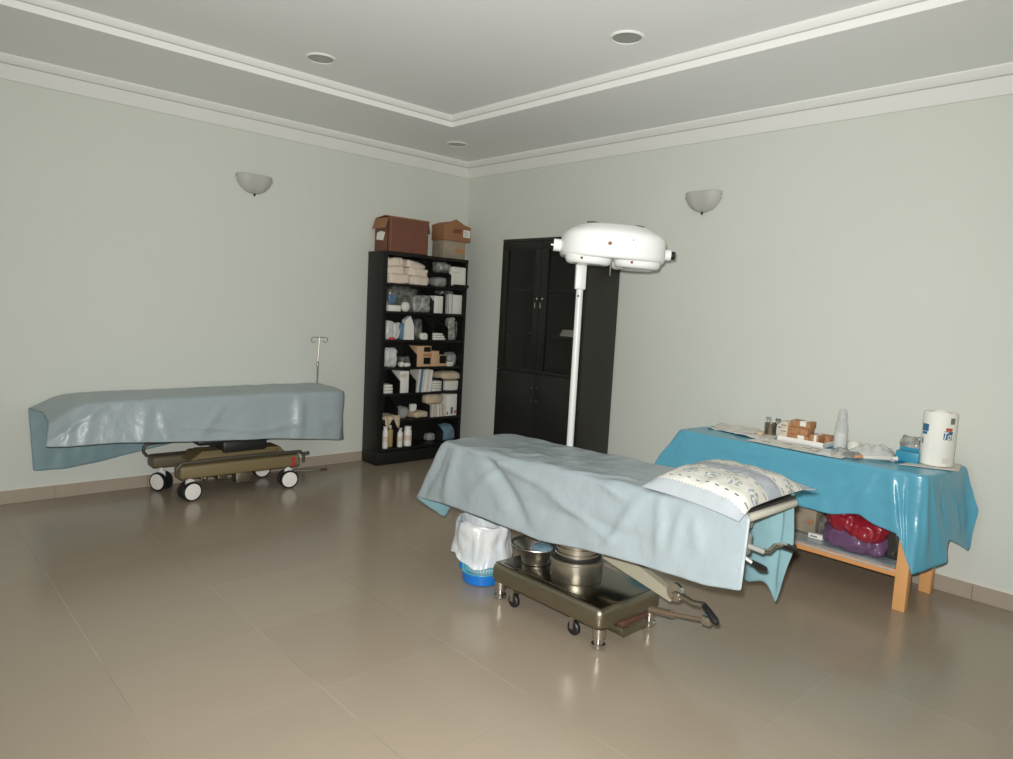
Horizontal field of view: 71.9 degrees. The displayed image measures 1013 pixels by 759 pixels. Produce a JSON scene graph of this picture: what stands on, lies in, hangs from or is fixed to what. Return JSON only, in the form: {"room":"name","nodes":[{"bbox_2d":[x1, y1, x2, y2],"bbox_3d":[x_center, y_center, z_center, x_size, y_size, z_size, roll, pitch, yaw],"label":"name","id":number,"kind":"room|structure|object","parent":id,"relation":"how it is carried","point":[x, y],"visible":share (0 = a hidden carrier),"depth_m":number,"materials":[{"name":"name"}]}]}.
{"room":"operating room","nodes":[
{"label":"operating room","id":0,"kind":"room"},
{"bbox_2d":[0,79,468,489],"bbox_3d":[-2.689,-0.733,5.199,6.240,3.100,0.120,-2,8,-43],"label":"wall","id":1,"kind":"structure","parent":0,"point":[134,255],"depth_m":5.24,"materials":[{"name":"paint"}]},
{"bbox_2d":[0,450,361,504],"bbox_3d":[-2.725,0.765,5.303,6.000,0.100,0.011,-2,8,-43],"label":"baseboard","id":2,"kind":"structure","parent":1,"relation":"attached to","point":[25,494],"depth_m":5.10,"materials":[{"name":"tile"}]},
{"bbox_2d":[235,172,272,195],"bbox_3d":[-1.998,-1.547,5.572,0.310,0.166,0.088,-2,8,-43],"label":"wall sconce","id":3,"kind":"object","parent":1,"relation":"attached to","point":[254,184],"visible":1,"depth_m":5.54,"materials":[{"name":"grey glass"}]},
{"bbox_2d":[0,458,1012,758],"bbox_3d":[-0.370,1.249,2.765,6.240,0.100,7.240,-2,8,-43],"label":"floor","id":4,"kind":"structure","parent":0,"point":[332,614],"depth_m":3.05,"materials":[{"name":"tile"}]},
{"bbox_2d":[142,337,327,501],"bbox_3d":[-2.126,0.258,5.342,1.884,1.162,0.572,-2,8,-43],"label":"stretcher","id":5,"kind":"object","parent":4,"relation":"on","point":[238,458],"visible":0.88,"depth_m":5.20,"materials":[{"name":"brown metal"}]},
{"bbox_2d":[28,383,344,470],"bbox_3d":[-2.235,0.357,5.260,2.186,0.553,0.629,-2,8,-43],"label":"drape","id":6,"kind":"object","parent":5,"relation":"on","point":[69,430],"visible":1,"depth_m":4.95,"materials":[{"name":"blue fabric"}]},
{"bbox_2d":[362,251,468,465],"bbox_3d":[-0.862,-0.203,6.691,0.981,1.940,0.262,-2,8,-43],"label":"bookcase","id":7,"kind":"object","parent":4,"relation":"on","point":[376,403],"visible":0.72,"depth_m":6.58,"materials":[{"name":"black laminate"}]},
{"bbox_2d":[382,426,387,448],"bbox_3d":[-1.119,0.534,6.454,0.055,0.207,0.055,-2,8,-43],"label":"bottle","id":8,"kind":"object","parent":7,"relation":"on","point":[385,431],"visible":0.99,"depth_m":6.43,"materials":[{"name":"white plastic"}]},
{"bbox_2d":[385,320,393,338],"bbox_3d":[-1.086,-0.456,6.386,0.087,0.175,0.100,-2,8,-43],"label":"pouch","id":9,"kind":"object","parent":7,"relation":"on","point":[389,330],"visible":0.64,"depth_m":6.34,"materials":[{"name":"white plastic"}]},
{"bbox_2d":[388,425,392,446],"bbox_3d":[-1.092,0.527,6.554,0.054,0.202,0.054,-2,8,-43],"label":"bottle","id":10,"kind":"object","parent":7,"relation":"on","point":[390,430],"visible":0.9,"depth_m":6.54,"materials":[{"name":"brown plastic"}]},
{"bbox_2d":[384,347,397,366],"bbox_3d":[-1.089,-0.210,6.438,0.156,0.183,0.148,-2,8,-43],"label":"plastic bag","id":11,"kind":"object","parent":7,"relation":"on","point":[390,360],"visible":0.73,"depth_m":6.39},
{"bbox_2d":[382,413,399,428],"bbox_3d":[-1.112,0.380,6.506,0.164,0.124,0.202,-2,8,-43],"label":"draped cloth","id":12,"kind":"object","parent":7,"relation":"on","point":[387,417],"visible":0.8,"depth_m":6.45,"materials":[{"name":"beige fabric"}]},
{"bbox_2d":[386,305,400,311],"bbox_3d":[-1.049,-0.652,6.383,0.134,0.055,0.106,-2,8,-43],"label":"packet","id":13,"kind":"object","parent":7,"relation":"on","point":[388,307],"visible":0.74,"depth_m":6.34,"materials":[{"name":"paper"}]},
{"bbox_2d":[387,294,396,303],"bbox_3d":[-1.039,-0.732,6.347,0.095,0.086,0.036,-2,8,-43],"label":"packet","id":14,"kind":"object","parent":13,"relation":"on","point":[391,298],"visible":1,"depth_m":6.33,"materials":[{"name":"blue plastic"}]},
{"bbox_2d":[393,322,399,338],"bbox_3d":[-1.034,-0.451,6.444,0.082,0.158,0.107,-2,8,-43],"label":"pouch","id":15,"kind":"object","parent":7,"relation":"on","point":[396,333],"visible":0.56,"depth_m":6.41,"materials":[{"name":"white plastic"}]},
{"bbox_2d":[387,273,409,283],"bbox_3d":[-1.033,-0.929,6.414,0.245,0.092,0.202,-2,8,-43],"label":"pack","id":16,"kind":"object","parent":7,"relation":"on","point":[391,278],"visible":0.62,"depth_m":6.33,"materials":[{"name":"beige fabric"}]},
{"bbox_2d":[388,266,403,274],"bbox_3d":[-1.058,-1.004,6.399,0.220,0.092,0.184,-2,8,-43],"label":"pack","id":17,"kind":"object","parent":16,"relation":"on","point":[393,269],"visible":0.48,"depth_m":6.34,"materials":[{"name":"beige fabric"}]},
{"bbox_2d":[388,257,402,266],"bbox_3d":[-1.059,-1.074,6.377,0.194,0.101,0.191,-1,7,-34],"label":"pack","id":18,"kind":"object","parent":17,"relation":"on","point":[395,261],"visible":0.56,"depth_m":6.31,"materials":[{"name":"beige fabric"}]},
{"bbox_2d":[397,428,402,446],"bbox_3d":[-1.000,0.541,6.563,0.053,0.182,0.056,-2,8,-43],"label":"bottle","id":19,"kind":"object","parent":7,"relation":"on","point":[399,433],"visible":1,"depth_m":6.55,"materials":[{"name":"white plastic"}]},
{"bbox_2d":[392,370,408,392],"bbox_3d":[-1.012,0.013,6.584,0.097,0.206,0.182,-2,8,-43],"label":"carton","id":20,"kind":"object","parent":7,"relation":"on","point":[402,375],"visible":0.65,"depth_m":6.52,"materials":[{"name":"cardboard"}]},
{"bbox_2d":[372,215,429,254],"bbox_3d":[-0.961,-1.321,6.429,0.497,0.324,0.233,-2,8,-43],"label":"carton","id":21,"kind":"object","parent":7,"relation":"on","point":[392,233],"visible":0.86,"depth_m":6.33,"materials":[{"name":"cardboard"}]},
{"bbox_2d":[386,286,417,311],"bbox_3d":[-0.999,-0.761,6.504,0.374,0.251,0.205,-2,8,-43],"label":"plastic bag","id":22,"kind":"object","parent":7,"relation":"on","point":[404,294],"visible":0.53,"depth_m":6.42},
{"bbox_2d":[397,405,407,417],"bbox_3d":[-1.000,0.306,6.632,0.114,0.117,0.124,-2,8,-43],"label":"scrap","id":23,"kind":"object","parent":7,"relation":"on","point":[402,410],"visible":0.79,"depth_m":6.60,"materials":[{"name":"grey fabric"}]},
{"bbox_2d":[396,355,409,365],"bbox_3d":[-0.977,-0.175,6.580,0.131,0.097,0.118,-2,8,-43],"label":"plastic bag","id":24,"kind":"object","parent":7,"relation":"on","point":[406,359],"visible":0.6,"depth_m":6.54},
{"bbox_2d":[403,425,411,445],"bbox_3d":[-0.939,0.533,6.634,0.077,0.190,0.077,-2,8,-43],"label":"bottle","id":25,"kind":"object","parent":7,"relation":"on","point":[407,437],"visible":1,"depth_m":6.61,"materials":[{"name":"white plastic"}]},
{"bbox_2d":[402,316,413,339],"bbox_3d":[-0.918,-0.482,6.509,0.106,0.220,0.057,-2,8,-43],"label":"envelope","id":26,"kind":"object","parent":7,"relation":"on","point":[408,323],"visible":1,"depth_m":6.48,"materials":[{"name":"paper"}]},
{"bbox_2d":[410,369,420,391],"bbox_3d":[-0.880,0.003,6.680,0.048,0.220,0.148,-2,8,-43],"label":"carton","id":27,"kind":"object","parent":7,"relation":"on","point":[416,373],"visible":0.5,"depth_m":6.63,"materials":[{"name":"cardboard"}]},
{"bbox_2d":[412,295,420,311],"bbox_3d":[-0.843,-0.709,6.534,0.099,0.159,0.064,-2,8,-43],"label":"pouch","id":28,"kind":"object","parent":7,"relation":"on","point":[416,299],"visible":0.98,"depth_m":6.51,"materials":[{"name":"plastic"}]},
{"bbox_2d":[412,318,421,338],"bbox_3d":[-0.868,-0.486,6.655,0.112,0.203,0.142,-2,8,-43],"label":"plastic bag","id":29,"kind":"object","parent":7,"relation":"on","point":[417,322],"visible":0.66,"depth_m":6.60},
{"bbox_2d":[407,410,427,417],"bbox_3d":[-0.864,0.326,6.743,0.171,0.069,0.168,-2,8,-43],"label":"cloth bundle","id":30,"kind":"object","parent":7,"relation":"on","point":[416,413],"visible":0.91,"depth_m":6.69,"materials":[{"name":"beige fabric"}]},
{"bbox_2d":[408,276,428,285],"bbox_3d":[-0.866,-0.935,6.578,0.187,0.088,0.236,8,8,40],"label":"pack","id":31,"kind":"object","parent":7,"relation":"on","point":[414,280],"visible":0.54,"depth_m":6.50,"materials":[{"name":"beige fabric"}]},
{"bbox_2d":[404,267,427,277],"bbox_3d":[-0.875,-1.002,6.549,0.203,0.093,0.244,8,8,40],"label":"pack","id":32,"kind":"object","parent":31,"relation":"on","point":[410,271],"visible":0.7,"depth_m":6.46,"materials":[{"name":"beige fabric"}]},
{"bbox_2d":[402,259,424,268],"bbox_3d":[-0.890,-1.069,6.545,0.180,0.107,0.248,7,7,36],"label":"pack","id":33,"kind":"object","parent":32,"relation":"on","point":[406,263],"visible":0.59,"depth_m":6.45,"materials":[{"name":"beige fabric"}]},
{"bbox_2d":[409,345,430,366],"bbox_3d":[-0.835,-0.229,6.691,0.163,0.196,0.162,-2,8,-43],"label":"carton","id":34,"kind":"object","parent":7,"relation":"on","point":[423,352],"visible":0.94,"depth_m":6.63,"materials":[{"name":"brown cardboard"}]},
{"bbox_2d":[419,295,429,312],"bbox_3d":[-0.798,-0.724,6.663,0.137,0.169,0.119,-2,8,-43],"label":"plastic bag","id":35,"kind":"object","parent":7,"relation":"on","point":[425,300],"visible":0.66,"depth_m":6.62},
{"bbox_2d":[423,433,434,440],"bbox_3d":[-0.767,0.565,6.955,0.099,0.081,0.107,-2,8,-43],"label":"scrap","id":36,"kind":"object","parent":7,"relation":"on","point":[427,436],"visible":1,"depth_m":6.92,"materials":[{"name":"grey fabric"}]},
{"bbox_2d":[431,350,438,365],"bbox_3d":[-0.734,-0.208,6.778,0.083,0.148,0.154,-2,8,-43],"label":"carton","id":37,"kind":"object","parent":7,"relation":"on","point":[434,354],"visible":0.51,"depth_m":6.72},
{"bbox_2d":[430,296,442,312],"bbox_3d":[-0.700,-0.725,6.741,0.101,0.164,0.151,-2,8,-43],"label":"carton","id":38,"kind":"object","parent":7,"relation":"on","point":[438,300],"visible":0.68,"depth_m":6.68,"materials":[{"name":"cardboard"}]},
{"bbox_2d":[429,277,445,286],"bbox_3d":[-0.670,-0.949,6.784,0.152,0.095,0.156,-2,8,-43],"label":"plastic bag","id":39,"kind":"object","parent":7,"relation":"on","point":[434,281],"visible":0.83,"depth_m":6.73,"materials":[{"name":"grey plastic"}]},
{"bbox_2d":[436,403,442,415],"bbox_3d":[-0.691,0.292,6.896,0.032,0.124,0.150,-2,8,-43],"label":"booklet","id":40,"kind":"object","parent":7,"relation":"on","point":[441,405],"visible":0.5,"depth_m":6.84,"materials":[{"name":"grey paper"}]},
{"bbox_2d":[422,394,442,403],"bbox_3d":[-0.721,0.180,6.824,0.216,0.105,0.118,-2,8,-43],"label":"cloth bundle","id":41,"kind":"object","parent":40,"relation":"on","point":[428,398],"visible":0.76,"depth_m":6.77,"materials":[{"name":"fabric"}]},
{"bbox_2d":[432,261,450,272],"bbox_3d":[-0.628,-1.089,6.774,0.174,0.109,0.183,-2,8,-43],"label":"plastic wrap","id":42,"kind":"object","parent":7,"relation":"in","point":[438,267],"visible":1,"depth_m":6.71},
{"bbox_2d":[439,354,446,365],"bbox_3d":[-0.670,-0.192,6.849,0.092,0.109,0.152,-2,8,-43],"label":"carton","id":43,"kind":"object","parent":7,"relation":"on","point":[442,358],"visible":0.59,"depth_m":6.79,"materials":[{"name":"brown cardboard"}]},
{"bbox_2d":[438,423,454,440],"bbox_3d":[-0.620,0.521,7.003,0.172,0.175,0.180,-2,8,-43],"label":"cloth bundle","id":44,"kind":"object","parent":7,"relation":"on","point":[448,430],"visible":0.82,"depth_m":6.94,"materials":[{"name":"blue fabric"}]},
{"bbox_2d":[446,294,450,313],"bbox_3d":[-0.595,-0.741,6.824,0.027,0.190,0.138,-2,8,-43],"label":"notebook","id":45,"kind":"object","parent":7,"relation":"on","point":[448,311],"visible":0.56,"depth_m":6.78,"materials":[{"name":"white paper"}]},
{"bbox_2d":[432,240,465,259],"bbox_3d":[-0.562,-1.260,6.811,0.267,0.168,0.186,-2,8,-43],"label":"carton","id":46,"kind":"object","parent":7,"relation":"on","point":[440,248],"visible":0.83,"depth_m":6.73,"materials":[{"name":"beige cardboard"}]},
{"bbox_2d":[431,219,470,242],"bbox_3d":[-0.536,-1.447,6.804,0.330,0.207,0.202,-2,8,-43],"label":"carton","id":47,"kind":"object","parent":46,"relation":"on","point":[454,230],"visible":0.91,"depth_m":6.72,"materials":[{"name":"cardboard"}]},
{"bbox_2d":[441,393,456,415],"bbox_3d":[-0.596,0.242,6.981,0.126,0.215,0.165,-2,8,-43],"label":"carton","id":48,"kind":"object","parent":7,"relation":"on","point":[449,399],"visible":0.71,"depth_m":6.91,"materials":[{"name":"cardboard"}]},
{"bbox_2d":[445,317,454,339],"bbox_3d":[-0.559,-0.503,6.868,0.096,0.227,0.097,-2,8,-43],"label":"plastic bag","id":49,"kind":"object","parent":7,"relation":"on","point":[449,321],"visible":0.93,"depth_m":6.83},
{"bbox_2d":[443,379,457,390],"bbox_3d":[-0.590,0.051,6.958,0.169,0.101,0.166,-2,8,-43],"label":"bundle","id":50,"kind":"object","parent":7,"relation":"on","point":[451,384],"visible":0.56,"depth_m":6.89,"materials":[{"name":"white fabric"}]},
{"bbox_2d":[432,370,459,379],"bbox_3d":[-0.594,-0.051,6.925,0.248,0.085,0.238,-2,8,-43],"label":"cloth bundle","id":51,"kind":"object","parent":50,"relation":"on","point":[444,374],"visible":0.97,"depth_m":6.84,"materials":[{"name":"beige fabric"}]},
{"bbox_2d":[444,352,456,364],"bbox_3d":[-0.575,-0.212,6.974,0.134,0.134,0.139,-2,8,-43],"label":"plastic bag","id":52,"kind":"object","parent":7,"relation":"on","point":[451,356],"visible":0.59,"depth_m":6.93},
{"bbox_2d":[451,295,461,313],"bbox_3d":[-0.536,-0.742,6.890,0.124,0.185,0.152,-2,8,-43],"label":"carton","id":53,"kind":"object","parent":7,"relation":"on","point":[456,300],"visible":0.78,"depth_m":6.83,"materials":[{"name":"cardboard"}]},
{"bbox_2d":[434,289,453,294],"bbox_3d":[-0.607,-0.850,6.830,0.177,0.056,0.154,-2,8,-43],"label":"plastic wrap","id":54,"kind":"object","parent":53,"relation":"on","point":[438,291],"visible":0.83,"depth_m":6.77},
{"bbox_2d":[451,284,468,287],"bbox_3d":[-0.511,-0.914,6.847,0.183,0.030,0.220,-2,8,-43],"label":"tray","id":55,"kind":"object","parent":7,"relation":"on","point":[454,285],"visible":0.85,"depth_m":6.75,"materials":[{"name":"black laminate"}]},
{"bbox_2d":[449,266,461,285],"bbox_3d":[-0.524,-1.011,6.854,0.150,0.188,0.152,-2,8,-43],"label":"pack","id":56,"kind":"object","parent":55,"relation":"on","point":[455,277],"visible":0.48,"depth_m":6.78,"materials":[{"name":"white cardboard"}]},
{"bbox_2d":[460,268,465,284],"bbox_3d":[-0.445,-1.004,6.847,0.043,0.183,0.101,-2,8,-43],"label":"pack","id":57,"kind":"object","parent":55,"relation":"on","point":[463,272],"visible":0.59,"depth_m":6.81,"materials":[{"name":"white cardboard"}]},
{"bbox_2d":[459,560,494,586],"bbox_3d":[-0.131,0.957,3.830,0.262,0.289,0.263,3,6,2],"label":"basket","id":58,"kind":"object","parent":4,"relation":"on","point":[469,578],"visible":0.24,"depth_m":3.75,"materials":[{"name":"blue plastic"}]},
{"bbox_2d":[451,512,512,575],"bbox_3d":[-0.123,0.898,3.823,0.335,0.311,0.346,-2,8,-43],"label":"liner","id":59,"kind":"object","parent":58,"relation":"in","point":[478,542],"visible":0.72,"depth_m":3.69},
{"bbox_2d":[493,236,619,453],"bbox_3d":[0.390,-0.135,5.965,0.442,2.085,0.975,-2,8,-43],"label":"tall cabinet","id":60,"kind":"object","parent":4,"relation":"on","point":[538,298],"visible":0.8,"depth_m":5.82,"materials":[{"name":"laminate"}]},
{"bbox_2d":[506,331,572,338],"bbox_3d":[0.426,-0.372,5.963,0.355,0.018,0.933,-2,8,-43],"label":"shelf","id":61,"kind":"object","parent":60,"relation":"attached to","point":[549,334],"depth_m":6.17,"materials":[{"name":"laminate"}]},
{"bbox_2d":[508,289,575,293],"bbox_3d":[0.446,-0.745,5.925,0.355,0.018,0.933,-2,8,-43],"label":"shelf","id":62,"kind":"object","parent":60,"relation":"attached to","point":[510,291],"depth_m":6.04,"materials":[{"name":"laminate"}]},
{"bbox_2d":[551,221,675,446],"bbox_3d":[0.536,0.079,4.263,0.671,2.011,0.787,-2,8,-43],"label":"lamp","id":63,"kind":"object","parent":4,"relation":"on","point":[624,247],"visible":0.74,"depth_m":3.90,"materials":[{"name":"white metal"}]},
{"bbox_2d":[493,494,797,650],"bbox_3d":[0.434,0.785,3.375,0.485,0.785,1.855,-2,8,-43],"label":"table","id":64,"kind":"object","parent":4,"relation":"on","point":[575,583],"visible":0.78,"depth_m":3.25,"materials":[{"name":"metal"}]},
{"bbox_2d":[511,535,555,566],"bbox_3d":[0.153,0.890,3.600,0.266,0.100,0.266,-2,8,-43],"label":"steel bowl","id":65,"kind":"object","parent":64,"relation":"on","point":[523,544],"visible":0.74,"depth_m":3.54,"materials":[{"name":"silver"}]},
{"bbox_2d":[532,542,552,551],"bbox_3d":[0.186,0.859,3.556,0.095,0.045,0.105,-2,8,-43],"label":"cloth","id":66,"kind":"object","parent":65,"relation":"in","point":[540,547],"visible":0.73,"depth_m":3.53,"materials":[{"name":"fabric"}]},
{"bbox_2d":[416,434,793,601],"bbox_3d":[0.388,0.633,3.442,0.640,0.536,1.997,-2,8,-43],"label":"drape","id":67,"kind":"object","parent":64,"relation":"on","point":[542,490],"visible":0.88,"depth_m":3.08,"materials":[{"name":"fabric"}]},
{"bbox_2d":[642,459,816,520],"bbox_3d":[0.894,0.411,2.880,0.656,0.111,0.512,-2,8,-43],"label":"pillow","id":68,"kind":"object","parent":67,"relation":"on","point":[729,488],"visible":1,"depth_m":2.72,"materials":[{"name":"grey fabric"}]},
{"bbox_2d":[793,540,935,612],"bbox_3d":[1.839,0.784,4.322,0.515,0.746,1.410,-2,8,-43],"label":"wooden table","id":69,"kind":"object","parent":4,"relation":"on","point":[902,573],"visible":0.15,"depth_m":3.75,"materials":[{"name":"orange wood"}]},
{"bbox_2d":[654,426,977,574],"bbox_3d":[1.796,0.658,4.306,0.595,0.515,1.768,-2,8,-43],"label":"drape","id":70,"kind":"object","parent":69,"relation":"on","point":[926,508],"visible":0.77,"depth_m":3.82,"materials":[{"name":"plastic"}]},
{"bbox_2d":[708,423,760,433],"bbox_3d":[1.526,0.332,4.713,0.283,0.026,0.282,-2,8,-43],"label":"packet","id":71,"kind":"object","parent":70,"relation":"on","point":[721,426],"visible":0.97,"depth_m":4.71,"materials":[{"name":"grey paper"}]},
{"bbox_2d":[734,432,776,439],"bbox_3d":[1.650,0.359,4.528,0.270,0.019,0.241,-2,8,-43],"label":"packet","id":72,"kind":"object","parent":70,"relation":"on","point":[752,435],"visible":0.8,"depth_m":4.46,"materials":[{"name":"grey paper"}]},
{"bbox_2d":[764,422,776,434],"bbox_3d":[1.724,0.324,4.564,0.080,0.083,0.080,-2,8,-43],"label":"jar","id":73,"kind":"object","parent":72,"relation":"on","point":[769,429],"visible":0.89,"depth_m":4.54,"materials":[{"name":"metal"}]},
{"bbox_2d":[749,438,806,448],"bbox_3d":[1.659,0.388,4.285,0.216,0.002,0.287,-1,7,-37],"label":"paper sheet","id":74,"kind":"object","parent":70,"relation":"on","point":[774,442],"visible":1,"depth_m":4.27,"materials":[{"name":"grey"}]},
{"bbox_2d":[777,435,832,447],"bbox_3d":[1.882,0.379,4.373,0.210,0.030,0.295,-2,8,-43],"label":"tray","id":75,"kind":"object","parent":70,"relation":"on","point":[782,438],"visible":0.52,"depth_m":4.28,"materials":[{"name":"white plastic"}]},
{"bbox_2d":[787,433,809,440],"bbox_3d":[1.835,0.364,4.356,0.101,0.045,0.136,-2,8,-43],"label":"box","id":76,"kind":"object","parent":75,"relation":"on","point":[788,434],"visible":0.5,"depth_m":4.32,"materials":[{"name":"beige"}]},
{"bbox_2d":[788,426,814,435],"bbox_3d":[1.837,0.320,4.356,0.095,0.044,0.123,-2,8,-43],"label":"box","id":77,"kind":"object","parent":76,"relation":"on","point":[792,430],"visible":0.79,"depth_m":4.32,"materials":[{"name":"beige"}]},
{"bbox_2d":[790,419,815,428],"bbox_3d":[1.848,0.277,4.353,0.091,0.042,0.124,-2,8,-43],"label":"box","id":78,"kind":"object","parent":77,"relation":"on","point":[805,424],"visible":1,"depth_m":4.32,"materials":[{"name":"beige"}]},
{"bbox_2d":[809,433,824,442],"bbox_3d":[1.900,0.366,4.279,0.091,0.063,0.056,-2,8,-43],"label":"box","id":79,"kind":"object","parent":75,"relation":"on","point":[815,437],"visible":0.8,"depth_m":4.25,"materials":[{"name":"beige"}]},
{"bbox_2d":[790,446,844,458],"bbox_3d":[1.844,0.419,4.080,0.235,0.002,0.310,-2,8,-43],"label":"paper sheet","id":80,"kind":"object","parent":70,"relation":"on","point":[811,449],"visible":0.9,"depth_m":4.08,"materials":[{"name":"grey"}]},
{"bbox_2d":[829,447,861,458],"bbox_3d":[1.947,0.413,4.005,0.133,0.044,0.171,-2,8,-43],"label":"plastic bag","id":81,"kind":"object","parent":80,"relation":"on","point":[840,451],"visible":0.88,"depth_m":3.98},
{"bbox_2d":[833,431,847,447],"bbox_3d":[2.017,0.296,4.208,0.076,0.243,0.076,-2,8,-43],"label":"squeeze bottle","id":82,"kind":"object","parent":70,"relation":"on","point":[840,438],"visible":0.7,"depth_m":4.19,"materials":[{"name":"white plastic"}]},
{"bbox_2d":[847,440,860,448],"bbox_3d":[2.085,0.398,4.197,0.072,0.050,0.072,-2,8,-43],"label":"tape roll","id":83,"kind":"object","parent":70,"relation":"on","point":[850,444],"visible":0.6,"depth_m":4.17,"materials":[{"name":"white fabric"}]},
{"bbox_2d":[849,443,895,461],"bbox_3d":[2.141,0.405,4.050,0.207,0.072,0.277,-2,8,-43],"label":"plastic bag","id":84,"kind":"object","parent":70,"relation":"on","point":[864,449],"visible":0.56,"depth_m":4.00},
{"bbox_2d":[854,455,897,460],"bbox_3d":[2.056,0.433,3.892,0.225,0.031,0.030,4,6,8],"label":"pack","id":85,"kind":"object","parent":70,"relation":"on","point":[871,457],"visible":1,"depth_m":3.88,"materials":[{"name":"white plastic"}]},
{"bbox_2d":[895,446,919,463],"bbox_3d":[2.255,0.423,3.917,0.069,0.075,0.115,-2,8,-43],"label":"carton","id":86,"kind":"object","parent":70,"relation":"on","point":[905,454],"visible":0.75,"depth_m":3.90,"materials":[{"name":"blue"}]},
{"bbox_2d":[899,435,920,448],"bbox_3d":[2.309,0.387,3.988,0.114,0.138,0.115,-2,8,-43],"label":"glove","id":87,"kind":"object","parent":70,"relation":"on","point":[906,441],"visible":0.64,"depth_m":3.96,"materials":[{"name":"plastic"}]},
{"bbox_2d":[899,462,961,471],"bbox_3d":[2.358,0.472,3.844,0.360,0.003,0.260,-2,8,-43],"label":"napkin","id":88,"kind":"object","parent":70,"relation":"on","point":[956,467],"visible":0.56,"depth_m":3.81,"materials":[{"name":"grey paper"}]},
{"bbox_2d":[919,409,958,466],"bbox_3d":[2.379,0.318,3.850,0.166,0.300,0.167,-2,8,-43],"label":"paper towel roll","id":89,"kind":"object","parent":88,"relation":"on","point":[939,427],"visible":1,"depth_m":3.79,"materials":[{"name":"white"}]},
{"bbox_2d":[793,529,896,570],"bbox_3d":[1.815,0.943,4.321,0.430,0.020,1.215,-2,8,-43],"label":"liner","id":90,"kind":"object","parent":69,"relation":"on","point":[800,536],"visible":0.12,"depth_m":3.99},
{"bbox_2d":[794,506,824,532],"bbox_3d":[1.873,0.847,4.357,0.161,0.170,0.180,-2,8,-43],"label":"carton","id":91,"kind":"object","parent":90,"relation":"on","point":[806,520],"visible":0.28,"depth_m":4.28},
{"bbox_2d":[808,531,823,540],"bbox_3d":[1.853,0.935,4.176,0.041,0.030,0.085,-2,8,-43],"label":"carton","id":92,"kind":"object","parent":90,"relation":"on","point":[811,534],"visible":0.8,"depth_m":4.17,"materials":[{"name":"cardboard"}]},
{"bbox_2d":[817,513,826,533],"bbox_3d":[1.932,0.879,4.234,0.095,0.137,0.073,-2,8,-43],"label":"plastic bag","id":93,"kind":"object","parent":90,"relation":"on","point":[820,529],"visible":0.36,"depth_m":4.21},
{"bbox_2d":[823,522,887,557],"bbox_3d":[2.044,0.896,4.041,0.334,0.155,0.392,-2,8,-43],"label":"plastic bag","id":94,"kind":"object","parent":90,"relation":"on","point":[842,539],"visible":0.48,"depth_m":3.93,"materials":[{"name":"purple"}]},
{"bbox_2d":[826,513,889,543],"bbox_3d":[2.034,0.808,3.996,0.318,0.168,0.356,-2,7,-39],"label":"plastic bag","id":95,"kind":"object","parent":94,"relation":"on","point":[857,526],"visible":0.58,"depth_m":3.88,"materials":[{"name":"red"}]},
{"bbox_2d":[885,531,898,559],"bbox_3d":[2.221,0.888,3.921,0.298,0.215,0.139,-2,8,-43],"label":"plastic bag","id":96,"kind":"object","parent":90,"relation":"on","point":[892,538],"visible":0.23,"depth_m":3.83,"materials":[{"name":"grey"}]},
{"bbox_2d":[0,0,1012,161],"bbox_3d":[-0.207,-1.785,2.457,6.000,0.192,7.000,-2,8,-43],"label":"ceiling","id":97,"kind":"structure","parent":0,"point":[451,57],"depth_m":4.04,"materials":[{"name":"paint"}]},
{"bbox_2d":[305,52,336,63],"bbox_3d":[-1.157,-2.000,4.356,0.189,0.010,0.189,-2,8,-43],"label":"recessed light","id":98,"kind":"object","parent":97,"relation":"in","point":[321,58],"visible":1,"depth_m":4.34,"materials":[{"name":"white paint"}]},
{"bbox_2d":[308,55,333,62],"bbox_3d":[-1.156,-2.002,4.356,0.158,0.005,0.158,8,8,42],"label":"diffuser","id":99,"kind":"object","parent":98,"relation":"attached to","point":[314,58],"depth_m":4.36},
{"bbox_2d":[446,141,467,146],"bbox_3d":[-0.436,-2.070,6.152,0.189,0.010,0.189,-2,8,-43],"label":"recessed light","id":100,"kind":"object","parent":97,"relation":"in","point":[450,143],"visible":1,"depth_m":6.14,"materials":[{"name":"white paint"}]},
{"bbox_2d":[0,0,967,127],"bbox_3d":[-0.210,-1.722,2.463,3.914,0.078,4.914,-2,8,-43],"label":"trim","id":101,"kind":"structure","parent":97,"relation":"attached to","point":[878,11],"depth_m":4.05,"materials":[{"name":"white paint"}]},
{"bbox_2d":[609,30,644,44],"bbox_3d":[0.650,-1.844,3.770,0.189,0.010,0.189,-2,8,-43],"label":"recessed light","id":102,"kind":"object","parent":97,"relation":"in","point":[625,37],"visible":1,"depth_m":3.76,"materials":[{"name":"white paint"}]},
{"bbox_2d":[612,33,641,42],"bbox_3d":[0.650,-1.846,3.770,0.158,0.005,0.158,-1,7,-38],"label":"diffuser","id":103,"kind":"object","parent":102,"relation":"attached to","point":[616,37],"depth_m":3.77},
{"bbox_2d":[460,94,1012,598],"bbox_3d":[1.966,-0.430,4.675,0.120,3.100,7.000,-2,8,-43],"label":"wall","id":104,"kind":"structure","parent":0,"point":[854,277],"depth_m":4.53,"materials":[{"name":"paint"}]},
{"bbox_2d":[0,52,1012,178],"bbox_3d":[-0.216,-1.622,2.473,6.000,0.136,7.000,-2,8,-43],"label":"trim","id":105,"kind":"structure","parent":104,"relation":"attached to","point":[995,80],"depth_m":4.93,"materials":[{"name":"white paint"}]},
{"bbox_2d":[685,190,722,214],"bbox_3d":[1.413,-1.284,5.083,0.088,0.166,0.310,-2,8,-43],"label":"wall sconce","id":106,"kind":"object","parent":104,"relation":"attached to","point":[701,201],"visible":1,"depth_m":5.04,"materials":[{"name":"grey glass"}]},
{"bbox_2d":[797,548,1012,611],"bbox_3d":[1.838,1.062,4.782,0.011,0.100,6.976,-2,8,-43],"label":"baseboard","id":107,"kind":"structure","parent":104,"relation":"attached to","point":[1002,599],"depth_m":3.94,"materials":[{"name":"tile"}]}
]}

